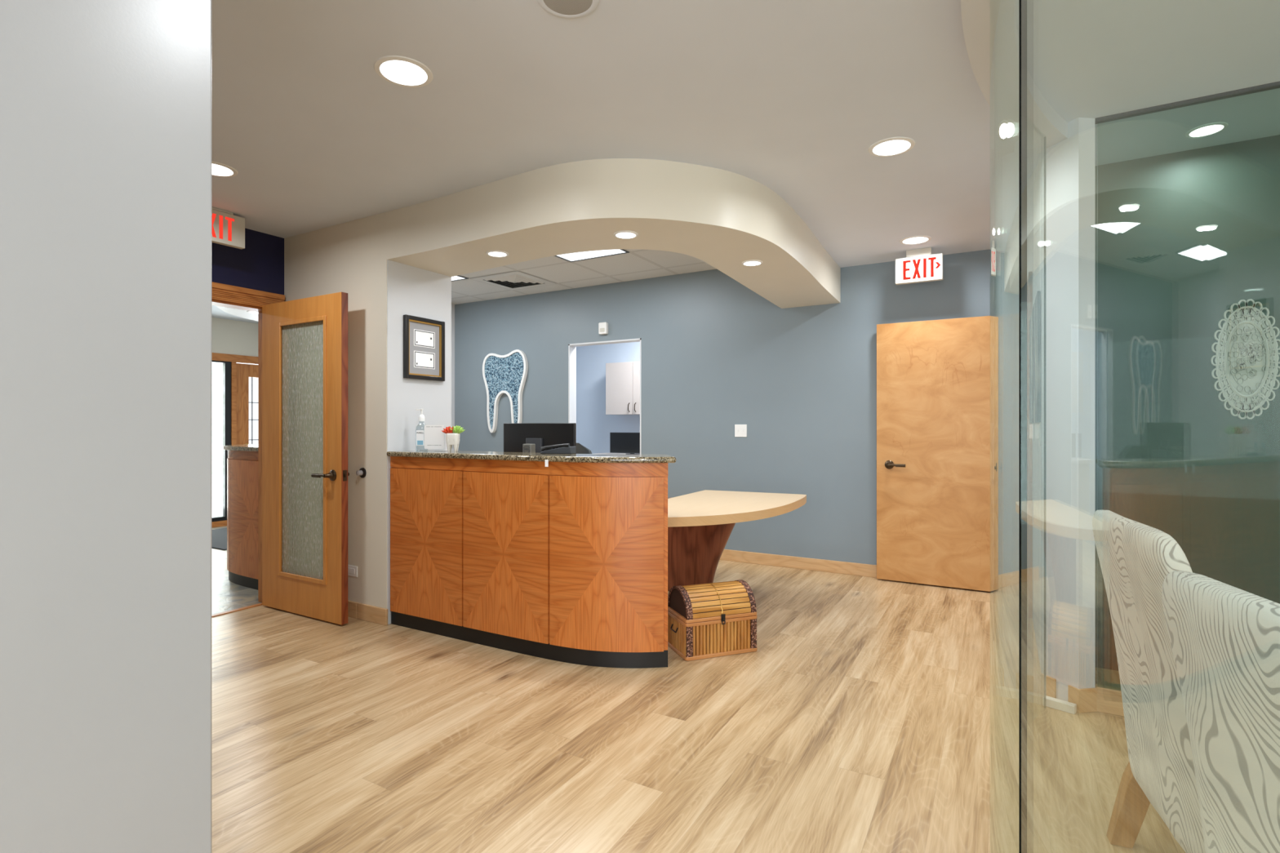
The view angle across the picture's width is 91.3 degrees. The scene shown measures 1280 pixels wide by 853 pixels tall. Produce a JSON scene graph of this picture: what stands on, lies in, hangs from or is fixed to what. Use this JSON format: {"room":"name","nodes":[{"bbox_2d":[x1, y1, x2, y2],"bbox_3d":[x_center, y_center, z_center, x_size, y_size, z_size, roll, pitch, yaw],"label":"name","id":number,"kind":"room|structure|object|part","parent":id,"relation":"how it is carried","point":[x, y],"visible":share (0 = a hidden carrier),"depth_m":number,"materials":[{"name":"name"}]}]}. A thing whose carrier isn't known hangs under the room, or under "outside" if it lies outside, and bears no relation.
{"room":"dental clinic","nodes":[
{"label":"dental clinic","id":0,"kind":"room"},
{"bbox_2d":[0,0,211,852],"bbox_3d":[-1.896,-0.052,-0.504,0.160,2.665,4.030,0,0,30],"label":"wall","id":1,"kind":"structure","parent":0,"point":[105,105],"depth_m":1.05,"materials":[{"name":"grey paint"}]},
{"bbox_2d":[211,317,257,356],"bbox_3d":[-6.793,-0.052,5.654,0.100,2.665,9.800,0,0,30],"label":"wall","id":2,"kind":"structure","parent":0,"point":[228,336],"depth_m":8.16,"materials":[{"name":"grey paint"}]},
{"bbox_2d":[211,360,231,522],"bbox_3d":[-5.588,0.185,7.692,0.050,2.050,1.035,0,0,30],"label":"window","id":3,"kind":"structure","parent":2,"relation":"in","point":[226,365],"depth_m":8.08,"materials":[{"name":"clear glass"}]},
{"bbox_2d":[211,352,257,528],"bbox_3d":[-5.305,0.172,8.172,0.080,2.215,2.250,0,0,30],"label":"trim","id":4,"kind":"structure","parent":2,"relation":"attached to","point":[233,358],"depth_m":8.13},
{"bbox_2d":[236,363,257,444],"bbox_3d":[-5.036,0.215,8.600,0.118,2.090,0.980,0,0,30],"label":"door","id":5,"kind":"structure","parent":2,"relation":"in","point":[244,371],"depth_m":8.28,"materials":[{"name":"wood"}]},
{"bbox_2d":[217,306,257,320],"bbox_3d":[-3.268,-1.232,6.124,1.335,0.307,2.299,0,0,-6],"label":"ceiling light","id":6,"kind":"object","parent":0,"point":[239,313],"depth_m":5.95,"materials":[{"name":"white plastic"}]},
{"bbox_2d":[246,311,257,314],"bbox_3d":[-3.600,-1.075,5.904,0.188,0.006,0.188,0,0,30],"label":"recessed light","id":7,"kind":"object","parent":6,"relation":"in","point":[250,312],"visible":0.34,"depth_m":5.89,"materials":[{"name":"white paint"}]},
{"bbox_2d":[211,227,284,294],"bbox_3d":[-4.194,-0.052,2.006,0.130,2.665,6.080,0,0,30],"label":"wall","id":8,"kind":"structure","parent":0,"point":[260,266],"depth_m":4.41,"materials":[{"name":"paint"}]},
{"bbox_2d":[211,281,284,311],"bbox_3d":[-3.000,-0.897,4.039,0.165,0.125,1.335,0,0,30],"label":"trim","id":9,"kind":"structure","parent":8,"relation":"attached to","point":[222,295],"depth_m":4.33,"materials":[{"name":"brown wood"}]},
{"bbox_2d":[257,311,262,602],"bbox_3d":[-2.998,0.210,4.054,0.152,2.140,1.304,0,0,30],"label":"trim","id":10,"kind":"structure","parent":8,"relation":"attached to","point":[260,313],"depth_m":4.56,"materials":[{"name":"brown wood"}]},
{"bbox_2d":[262,292,349,625],"bbox_3d":[-2.278,0.204,4.238,0.912,2.128,0.183,0,0,30],"label":"door","id":11,"kind":"structure","parent":8,"relation":"in","point":[325,598],"depth_m":4.20,"materials":[{"name":"brown wood"}]},
{"bbox_3d":[-2.038,0.315,4.034,0.166,0.072,0.068,0,0,30],"label":"handle","id":12,"kind":"part","parent":11,"relation":"part of","materials":[{"name":"brown metal"}]},
{"bbox_3d":[-1.889,0.315,4.013,0.012,0.070,0.027,0,0,30],"label":"latch plate","id":13,"kind":"part","parent":11,"relation":"part of","materials":[{"name":"brown metal"}]},
{"bbox_2d":[284,212,386,608],"bbox_3d":[-2.046,-0.180,4.591,1.265,2.920,0.545,0,0,30],"label":"wall","id":14,"kind":"structure","parent":0,"point":[350,257],"depth_m":4.21,"materials":[{"name":"grey paint"}]},
{"bbox_2d":[347,564,357,577],"bbox_3d":[-1.940,0.971,4.210,0.118,0.072,0.009,0,0,30],"label":"outlet plate","id":15,"kind":"object","parent":14,"relation":"attached to","point":[352,570],"visible":0.72,"depth_m":4.20,"materials":[{"name":"white plastic"}]},
{"bbox_2d":[355,467,366,477],"bbox_3d":[-1.851,0.307,4.138,0.068,0.068,0.044,0,0,30],"label":"door stop","id":16,"kind":"object","parent":14,"relation":"attached to","point":[362,472],"visible":1,"depth_m":4.14,"materials":[{"name":"white rubber"}]},
{"bbox_3d":[-1.843,0.307,4.152,0.068,0.068,0.012,0,0,30],"label":"stop plate","id":17,"kind":"part","parent":16,"relation":"part of","materials":[{"name":"black paint"}]},
{"bbox_2d":[347,600,387,625],"bbox_3d":[-2.124,1.228,4.311,1.150,0.105,0.016,0,0,30],"label":"baseboard","id":18,"kind":"structure","parent":14,"relation":"attached to","point":[373,614],"depth_m":4.11,"materials":[{"name":"brown wood"}]},
{"bbox_2d":[451,303,454,450],"bbox_3d":[-2.899,-0.170,6.899,0.120,2.900,2.150,0,0,30],"label":"wall","id":19,"kind":"structure","parent":0,"point":[452,305],"depth_m":7.77,"materials":[{"name":"grey paint"}]},
{"bbox_2d":[451,248,716,304],"bbox_3d":[-0.974,-1.540,5.562,4.650,0.040,2.660,0,0,30],"label":"ceiling","id":20,"kind":"structure","parent":0,"point":[638,264],"depth_m":6.17,"materials":[{"name":"tile"}]},
{"bbox_2d":[451,275,468,281],"bbox_3d":[-2.185,-1.517,6.296,0.630,0.006,0.630,0,0,30],"label":"light panel","id":21,"kind":"object","parent":20,"relation":"attached to","point":[458,277],"visible":0.17,"depth_m":6.39,"materials":[{"name":"grey plastic"}]},
{"bbox_2d":[471,271,556,289],"bbox_3d":[-1.310,-1.512,6.530,0.630,0.015,0.630,0,0,30],"label":"ceiling vent","id":22,"kind":"object","parent":20,"relation":"in","point":[515,280],"visible":1,"depth_m":6.49,"materials":[{"name":"metal"}]},
{"bbox_2d":[554,248,629,262],"bbox_3d":[-0.522,-1.517,5.336,0.630,0.006,0.630,0,0,30],"label":"light panel","id":23,"kind":"object","parent":20,"relation":"attached to","point":[577,256],"visible":0.41,"depth_m":5.54,"materials":[{"name":"grey plastic"}]},
{"bbox_2d":[576,342,639,453],"bbox_3d":[-0.018,-0.170,7.770,3.400,2.900,2.000,0,0,30],"label":"wall","id":24,"kind":"structure","parent":0,"point":[594,427],"depth_m":9.15,"materials":[{"name":"blue paint"}]},
{"bbox_2d":[605,361,639,414],"bbox_3d":[-0.032,-0.522,8.610,0.865,0.715,0.358,0,0,30],"label":"upper cabinet","id":25,"kind":"object","parent":24,"relation":"attached to","point":[622,379],"visible":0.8,"depth_m":8.56,"materials":[{"name":"beige laminate"}]},
{"bbox_3d":[0.092,-0.522,8.387,0.428,0.715,0.018,0,0,30],"label":"cabinet door","id":26,"kind":"part","parent":25,"relation":"part of","materials":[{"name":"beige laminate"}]},
{"bbox_2d":[386,158,840,308],"bbox_3d":[0.075,-1.309,4.713,2.288,0.462,2.961,0,0,30],"label":"ceiling soffit","id":27,"kind":"structure","parent":0,"point":[722,219],"depth_m":3.56,"materials":[{"name":"grey paint"}]},
{"bbox_2d":[485,250,508,257],"bbox_3d":[-0.888,-1.075,3.898,0.140,0.006,0.140,0,0,30],"label":"recessed light","id":28,"kind":"object","parent":27,"relation":"attached to","point":[492,253],"visible":1,"depth_m":3.89,"materials":[{"name":"white paint"}]},
{"bbox_2d":[613,230,638,239],"bbox_3d":[-0.080,-1.075,3.512,0.140,0.006,0.140,0,0,30],"label":"recessed light","id":29,"kind":"object","parent":27,"relation":"attached to","point":[625,234],"visible":1,"depth_m":3.51,"materials":[{"name":"white paint"}]},
{"bbox_2d":[741,259,763,266],"bbox_3d":[0.738,-1.075,4.119,0.140,0.006,0.140,0,0,30],"label":"recessed light","id":30,"kind":"object","parent":27,"relation":"attached to","point":[753,262],"visible":1,"depth_m":4.11,"materials":[{"name":"white paint"}]},
{"bbox_2d":[211,525,1185,852],"bbox_3d":[-0.617,1.310,3.532,13.800,0.060,12.300,0,0,30],"label":"floor","id":31,"kind":"structure","parent":0,"point":[858,721],"depth_m":2.55,"materials":[{"name":"brown wood"}]},
{"bbox_2d":[211,528,226,550],"bbox_3d":[-4.534,1.274,7.497,1.450,0.012,1.550,0,0,30],"label":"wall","id":32,"kind":"structure","parent":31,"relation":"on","point":[219,536],"depth_m":7.04,"materials":[{"name":"grey paint"}]},
{"bbox_2d":[211,603,262,617],"bbox_3d":[-2.950,1.277,4.099,0.040,0.006,1.050,0,0,30],"label":"trim","id":33,"kind":"structure","parent":31,"relation":"on","point":[259,604],"depth_m":4.34,"materials":[{"name":"wood"}]},
{"bbox_2d":[222,444,257,590],"bbox_3d":[-3.078,0.720,5.258,1.150,1.120,0.620,0,0,30],"label":"reception desk","id":34,"kind":"object","parent":31,"relation":"on","point":[242,460],"visible":0.52,"depth_m":4.99,"materials":[{"name":"brown wood"}]},
{"bbox_3d":[-3.453,0.730,5.451,0.129,0.924,0.605,0,0,-3],"label":"veneer panel","id":35,"kind":"part","parent":34,"relation":"part of","materials":[{"name":"brown wood"}]},
{"bbox_3d":[-3.050,0.730,4.936,0.768,0.924,0.031,0,0,32],"label":"veneer panel","id":36,"kind":"part","parent":34,"relation":"part of","materials":[{"name":"brown wood"}]},
{"bbox_2d":[386,259,451,624],"bbox_3d":[-1.497,0.101,4.276,0.006,2.358,0.541,0,0,30],"label":"wall pier","id":37,"kind":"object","parent":31,"relation":"on","point":[411,291],"visible":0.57,"depth_m":4.20,"materials":[{"name":"grey paint"}]},
{"bbox_2d":[403,314,444,381],"bbox_3d":[-1.473,-0.530,4.283,0.028,0.420,0.336,0,0,30],"label":"frame","id":38,"kind":"object","parent":37,"relation":"attached to","point":[424,339],"visible":1,"depth_m":4.28,"materials":[{"name":"black paint"}]},
{"bbox_2d":[386,449,675,668],"bbox_3d":[-0.693,0.720,3.723,1.960,1.120,0.464,0,0,23],"label":"reception desk","id":39,"kind":"object","parent":31,"relation":"on","point":[566,561],"visible":0.98,"depth_m":3.47,"materials":[{"name":"brown wood"}]},
{"bbox_2d":[415,408,424,445],"bbox_3d":[-1.439,0.021,4.120,0.076,0.278,0.046,0,0,5],"label":"sanitizer bottle","id":40,"kind":"object","parent":39,"relation":"on","point":[420,433],"visible":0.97,"depth_m":4.10,"materials":[{"name":"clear plastic"}]},
{"bbox_3d":[-1.335,0.730,3.893,0.633,0.924,0.014,0,0,30],"label":"veneer panel","id":41,"kind":"part","parent":39,"relation":"part of","materials":[{"name":"brown wood"}]},
{"bbox_2d":[424,425,445,451],"bbox_3d":[-1.315,0.075,4.032,0.144,0.170,0.054,0,0,6],"label":"sign","id":42,"kind":"object","parent":39,"relation":"on","point":[433,434],"visible":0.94,"depth_m":4.00,"materials":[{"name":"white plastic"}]},
{"bbox_2d":[441,425,465,452],"bbox_3d":[-1.183,0.076,3.970,0.150,0.168,0.104,0,0,2],"label":"planter","id":43,"kind":"object","parent":39,"relation":"on","point":[451,438],"visible":1,"depth_m":3.94,"materials":[{"name":"white ceramic"}]},
{"bbox_3d":[-1.186,0.101,3.968,0.080,0.118,0.068,0,0,2],"label":"pot","id":44,"kind":"part","parent":43,"relation":"part of","materials":[{"name":"white ceramic"}]},
{"bbox_3d":[-0.776,0.730,3.580,0.624,0.924,0.018,0,0,29],"label":"veneer panel","id":45,"kind":"part","parent":39,"relation":"part of","materials":[{"name":"brown wood"}]},
{"bbox_2d":[545,459,548,466],"bbox_3d":[-0.505,0.199,3.389,0.020,0.038,0.004,0,0,30],"label":"paper tag","id":46,"kind":"object","parent":39,"relation":"hanging from","point":[546,460],"visible":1,"depth_m":3.38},
{"bbox_2d":[540,443,575,453],"bbox_3d":[-0.485,0.129,3.713,0.184,0.062,0.122,0,0,10],"label":"desk telephone","id":47,"kind":"object","parent":39,"relation":"on","point":[566,448],"visible":1,"depth_m":3.66,"materials":[{"name":"grey plastic"}]},
{"bbox_3d":[-0.187,0.730,3.348,0.629,0.924,0.065,0,0,10],"label":"veneer panel","id":48,"kind":"part","parent":39,"relation":"part of","materials":[{"name":"brown wood"}]},
{"bbox_2d":[576,443,591,453],"bbox_3d":[-0.498,0.702,4.991,0.540,1.153,0.535,0,0,10],"label":"office chair","id":49,"kind":"object","parent":31,"relation":"on","point":[580,449],"visible":0.02,"depth_m":4.73,"materials":[{"name":"grey plastic"}]},
{"bbox_2d":[595,453,630,454],"bbox_3d":[0.476,0.830,8.125,2.600,0.900,0.650,0,0,30],"label":"countertop","id":50,"kind":"structure","parent":31,"relation":"on","point":[596,453],"depth_m":8.83,"materials":[{"name":"beige laminate"}]},
{"bbox_2d":[609,432,639,454],"bbox_3d":[-0.093,0.230,8.439,0.670,0.300,0.116,0,0,30],"label":"computer monitor","id":51,"kind":"object","parent":50,"relation":"on","point":[620,442],"visible":0.57,"depth_m":8.44,"materials":[{"name":"grey plastic"}]},
{"bbox_2d":[667,579,757,661],"bbox_3d":[0.413,1.093,3.617,0.480,0.372,0.305,0,0,-20],"label":"chest","id":52,"kind":"object","parent":31,"relation":"on","point":[711,620],"visible":0.98,"depth_m":3.51,"materials":[{"name":"brown wood"}]},
{"bbox_3d":[0.411,0.987,3.621,0.418,0.138,0.268,0,0,-20],"label":"lid","id":53,"kind":"part","parent":52,"relation":"part of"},
{"bbox_3d":[0.434,0.974,3.552,0.008,0.134,0.146,0,0,-20],"label":"lid cord","id":54,"kind":"part","parent":52,"relation":"part of","materials":[{"name":"gold metal"}]},
{"bbox_2d":[667,489,806,591],"bbox_3d":[0.428,0.900,4.294,1.087,0.760,1.685,0,0,30],"label":"side table","id":55,"kind":"object","parent":31,"relation":"on","point":[700,524],"visible":0.83,"depth_m":4.67,"materials":[{"name":"brown wood"}]},
{"bbox_2d":[990,0,1076,852],"bbox_3d":[1.193,-0.017,0.625,1.022,2.594,4.658,0,0,6],"label":"glass wall","id":56,"kind":"structure","parent":31,"relation":"on","point":[999,9],"depth_m":1.59,"materials":[{"name":"glass"}]},
{"bbox_3d":[1.287,-0.019,2.140,0.134,2.590,1.772,0,0,34],"label":"glass panel","id":57,"kind":"part","parent":56,"relation":"part of","materials":[{"name":"clear glass"}]},
{"bbox_2d":[1092,510,1205,852],"bbox_3d":[1.582,0.765,1.625,0.596,1.030,0.569,0,0,22],"label":"upholstered chair","id":58,"kind":"object","parent":31,"relation":"on","point":[1135,558],"visible":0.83,"depth_m":1.63,"materials":[{"name":"fabric"}]},
{"bbox_3d":[1.520,1.130,1.909,0.151,0.300,0.058,0,0,22],"label":"leg","id":59,"kind":"part","parent":58,"relation":"part of","materials":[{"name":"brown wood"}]},
{"bbox_2d":[1161,570,1279,852],"bbox_3d":[1.164,0.765,0.831,0.596,1.030,0.569,0,0,13],"label":"upholstered chair","id":60,"kind":"object","parent":31,"relation":"on","point":[1224,638],"visible":1,"depth_m":0.98,"materials":[{"name":"fabric"}]},
{"bbox_3d":[-0.671,0.900,4.042,1.659,0.760,0.670,0,0,30],"label":"desk","id":61,"kind":"object","parent":31,"relation":"on","visible":0},
{"bbox_2d":[522,444,535,453],"bbox_3d":[-0.708,0.316,3.993,0.060,0.409,0.063,0,0,20],"label":"box","id":62,"kind":"object","parent":61,"relation":"on","point":[526,447],"visible":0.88,"depth_m":3.97,"materials":[{"name":"grey plastic"}]},
{"bbox_2d":[503,422,576,453],"bbox_3d":[-0.693,0.248,4.280,0.600,0.543,0.200,0,0,28],"label":"computer monitor","id":63,"kind":"object","parent":61,"relation":"on","point":[515,434],"visible":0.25,"depth_m":4.26,"materials":[{"name":"black plastic"}]},
{"bbox_3d":[-0.721,0.170,4.269,0.130,0.180,0.022,0,0,28],"label":"mount plate","id":64,"kind":"part","parent":63,"relation":"part of","materials":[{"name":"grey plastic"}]},
{"bbox_2d":[454,245,1019,564],"bbox_3d":[0.353,-0.170,6.332,6.320,2.900,0.120,0,0,30],"label":"wall","id":65,"kind":"structure","parent":0,"point":[717,355],"depth_m":5.88,"materials":[{"name":"blue paint"}]},
{"bbox_2d":[482,349,528,432],"bbox_3d":[-1.590,-0.406,7.357,0.671,0.968,0.043,0,0,30],"label":"wall decoration","id":66,"kind":"object","parent":65,"relation":"attached to","point":[507,374],"visible":0.91,"depth_m":7.34,"materials":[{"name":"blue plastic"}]},
{"bbox_2d":[598,322,608,334],"bbox_3d":[-0.391,-1.045,6.663,0.100,0.124,0.049,0,0,30],"label":"sensor","id":67,"kind":"object","parent":65,"relation":"attached to","point":[602,326],"visible":1,"depth_m":6.64,"materials":[{"name":"white plastic"}]},
{"bbox_2d":[568,337,641,454],"bbox_3d":[-0.359,0.184,6.743,0.928,2.192,0.124,0,0,30],"label":"trim","id":68,"kind":"structure","parent":65,"relation":"attached to","point":[571,347],"depth_m":6.92,"materials":[{"name":"grey paint"}]},
{"bbox_2d":[734,424,746,436],"bbox_3d":[0.951,0.040,5.912,0.120,0.118,0.009,0,0,30],"label":"switch plate","id":69,"kind":"object","parent":65,"relation":"attached to","point":[740,430],"visible":1,"depth_m":5.91,"materials":[{"name":"white plastic"}]},
{"bbox_2d":[720,549,876,577],"bbox_3d":[1.849,1.228,5.390,2.513,0.105,0.016,0,0,30],"label":"baseboard","id":70,"kind":"structure","parent":65,"relation":"attached to","point":[790,562],"depth_m":5.61,"materials":[{"name":"brown wood"}]},
{"bbox_2d":[876,313,1019,595],"bbox_3d":[2.416,0.209,4.943,1.047,2.118,0.113,0,0,30],"label":"door","id":71,"kind":"structure","parent":65,"relation":"in","point":[933,376],"depth_m":4.98,"materials":[{"name":"brown wood"}]},
{"bbox_3d":[2.081,0.315,5.110,0.166,0.072,0.068,0,0,30],"label":"handle","id":72,"kind":"part","parent":71,"relation":"part of","materials":[{"name":"brown metal"}]},
{"bbox_2d":[211,0,1279,323],"bbox_3d":[-0.617,-1.410,3.532,13.800,0.050,12.300,0,0,30],"label":"ceiling","id":73,"kind":"structure","parent":0,"point":[792,98],"depth_m":2.63,"materials":[{"name":"paint"}]},
{"bbox_2d":[211,160,238,177],"bbox_3d":[-2.287,-1.382,3.359,0.218,0.006,0.218,0,0,30],"label":"recessed light","id":74,"kind":"object","parent":73,"relation":"in","point":[218,169],"visible":0.53,"depth_m":3.38,"materials":[{"name":"white paint"}]},
{"bbox_2d":[211,206,244,248],"bbox_3d":[-2.690,-1.277,3.984,0.048,0.216,0.318,0,0,30],"label":"exit sign","id":75,"kind":"object","parent":73,"relation":"hanging from","point":[228,229],"visible":0.5,"depth_m":4.02,"materials":[{"name":"white plastic"}]},
{"bbox_2d":[373,55,433,87],"bbox_3d":[-0.922,-1.382,2.443,0.218,0.006,0.218,0,0,30],"label":"recessed light","id":76,"kind":"object","parent":73,"relation":"in","point":[403,71],"visible":1,"depth_m":2.44,"materials":[{"name":"white paint"}]},
{"bbox_2d":[537,0,599,18],"bbox_3d":[-0.234,-1.382,2.019,0.202,0.006,0.202,0,0,30],"label":"ceiling speaker","id":77,"kind":"object","parent":73,"relation":"attached to","point":[570,9],"visible":1,"depth_m":2.06,"materials":[{"name":"paint"}]},
{"bbox_2d":[543,0,592,14],"bbox_3d":[-0.234,-1.380,2.019,0.162,0.002,0.162,0,0,30],"label":"grille","id":78,"kind":"object","parent":77,"relation":"attached to","point":[553,6],"depth_m":2.06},
{"bbox_2d":[868,136,915,156],"bbox_3d":[1.245,-1.382,3.099,0.218,0.006,0.218,0,0,30],"label":"recessed light","id":79,"kind":"object","parent":73,"relation":"in","point":[892,146],"visible":1,"depth_m":3.09,"materials":[{"name":"white paint"}]},
{"bbox_2d":[899,235,931,244],"bbox_3d":[2.043,-1.382,4.643,0.218,0.006,0.218,0,0,30],"label":"recessed light","id":80,"kind":"object","parent":73,"relation":"in","point":[918,239],"visible":1,"depth_m":4.63,"materials":[{"name":"white paint"}]},
{"bbox_2d":[895,247,942,284],"bbox_3d":[2.177,-1.256,4.887,0.338,0.257,0.048,0,0,30],"label":"exit sign","id":81,"kind":"object","parent":73,"relation":"hanging from","point":[919,265],"visible":1,"depth_m":4.87,"materials":[{"name":"white plastic"}]},
{"bbox_2d":[1185,121,1228,137],"bbox_3d":[2.642,-1.382,2.920,0.150,0.006,0.150,0,0,30],"label":"recessed light","id":82,"kind":"object","parent":73,"relation":"in","point":[1208,129],"visible":1,"depth_m":2.92,"materials":[{"name":"white paint"}]},
{"bbox_2d":[960,0,1067,153],"bbox_3d":[1.176,-1.349,0.660,1.139,0.071,4.838,0,0,6],"label":"wall","id":83,"kind":"structure","parent":0,"point":[975,14],"depth_m":2.38,"materials":[{"name":"grey paint"}]},
{"bbox_2d":[1026,117,1094,702],"bbox_3d":[2.482,-0.052,3.769,0.200,2.665,2.190,0,0,30],"label":"wall","id":84,"kind":"structure","parent":0,"point":[1070,162],"depth_m":2.86,"materials":[{"name":"grey paint"}]},
{"bbox_2d":[1026,271,1032,635],"bbox_3d":[2.712,0.165,4.267,0.140,2.230,1.063,0,0,30],"label":"trim","id":85,"kind":"structure","parent":84,"relation":"attached to","point":[1029,281],"depth_m":3.84,"materials":[{"name":"grey metal"}]},
{"bbox_2d":[1029,290,1040,422],"bbox_3d":[2.148,-0.335,3.408,0.014,0.630,0.950,0,0,30],"label":"abstract painting","id":86,"kind":"object","parent":84,"relation":"attached to","point":[1035,318],"visible":1,"depth_m":3.15,"materials":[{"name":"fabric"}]},
{"bbox_2d":[1038,422,1040,446],"bbox_3d":[1.939,0.035,3.037,0.009,0.120,0.075,0,0,30],"label":"switch plate","id":87,"kind":"object","parent":84,"relation":"attached to","point":[1039,427],"visible":0.87,"depth_m":3.01,"materials":[{"name":"white plastic"}]},
{"bbox_3d":[1.940,0.035,3.037,0.006,0.120,0.075,0,0,30],"label":"plate","id":88,"kind":"part","parent":87,"relation":"part of","materials":[{"name":"white plastic"}]},
{"bbox_2d":[1029,617,1097,713],"bbox_3d":[2.128,1.228,3.342,0.203,0.105,1.151,0,0,19],"label":"baseboard","id":89,"kind":"structure","parent":84,"relation":"attached to","point":[1086,700],"depth_m":2.91,"materials":[{"name":"brown wood"}]},
{"bbox_2d":[1094,684,1124,716],"bbox_3d":[3.846,1.225,1.795,4.134,0.110,0.045,0,0,30],"label":"baseboard","id":90,"kind":"structure","parent":84,"relation":"attached to","point":[1109,700],"depth_m":2.79,"materials":[{"name":"brown wood"}]},
{"bbox_2d":[1094,80,1279,686],"bbox_3d":[3.843,-0.107,1.791,4.135,2.555,0.035,0,0,30],"label":"window","id":91,"kind":"structure","parent":84,"relation":"in","point":[1275,85],"depth_m":2.71,"materials":[{"name":"clear glass"}]},
{"bbox_3d":[3.847,-0.101,1.788,4.125,2.541,0.012,0,0,30],"label":"pane","id":92,"kind":"part","parent":91,"relation":"part of","materials":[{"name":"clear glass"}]},
{"bbox_2d":[1210,298,1279,419],"bbox_3d":[2.481,-0.275,2.561,0.222,0.491,0.012,0,0,30],"label":"medallion","id":93,"kind":"object","parent":91,"relation":"attached to","point":[1246,358],"visible":1,"depth_m":2.56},
{"bbox_2d":[1094,134,1279,671],"bbox_3d":[4.210,-0.052,2.327,4.235,2.665,0.060,0,0,30],"label":"wall","id":94,"kind":"structure","parent":0,"point":[1185,237],"depth_m":3.15,"materials":[{"name":"teal paint"}]}
]}

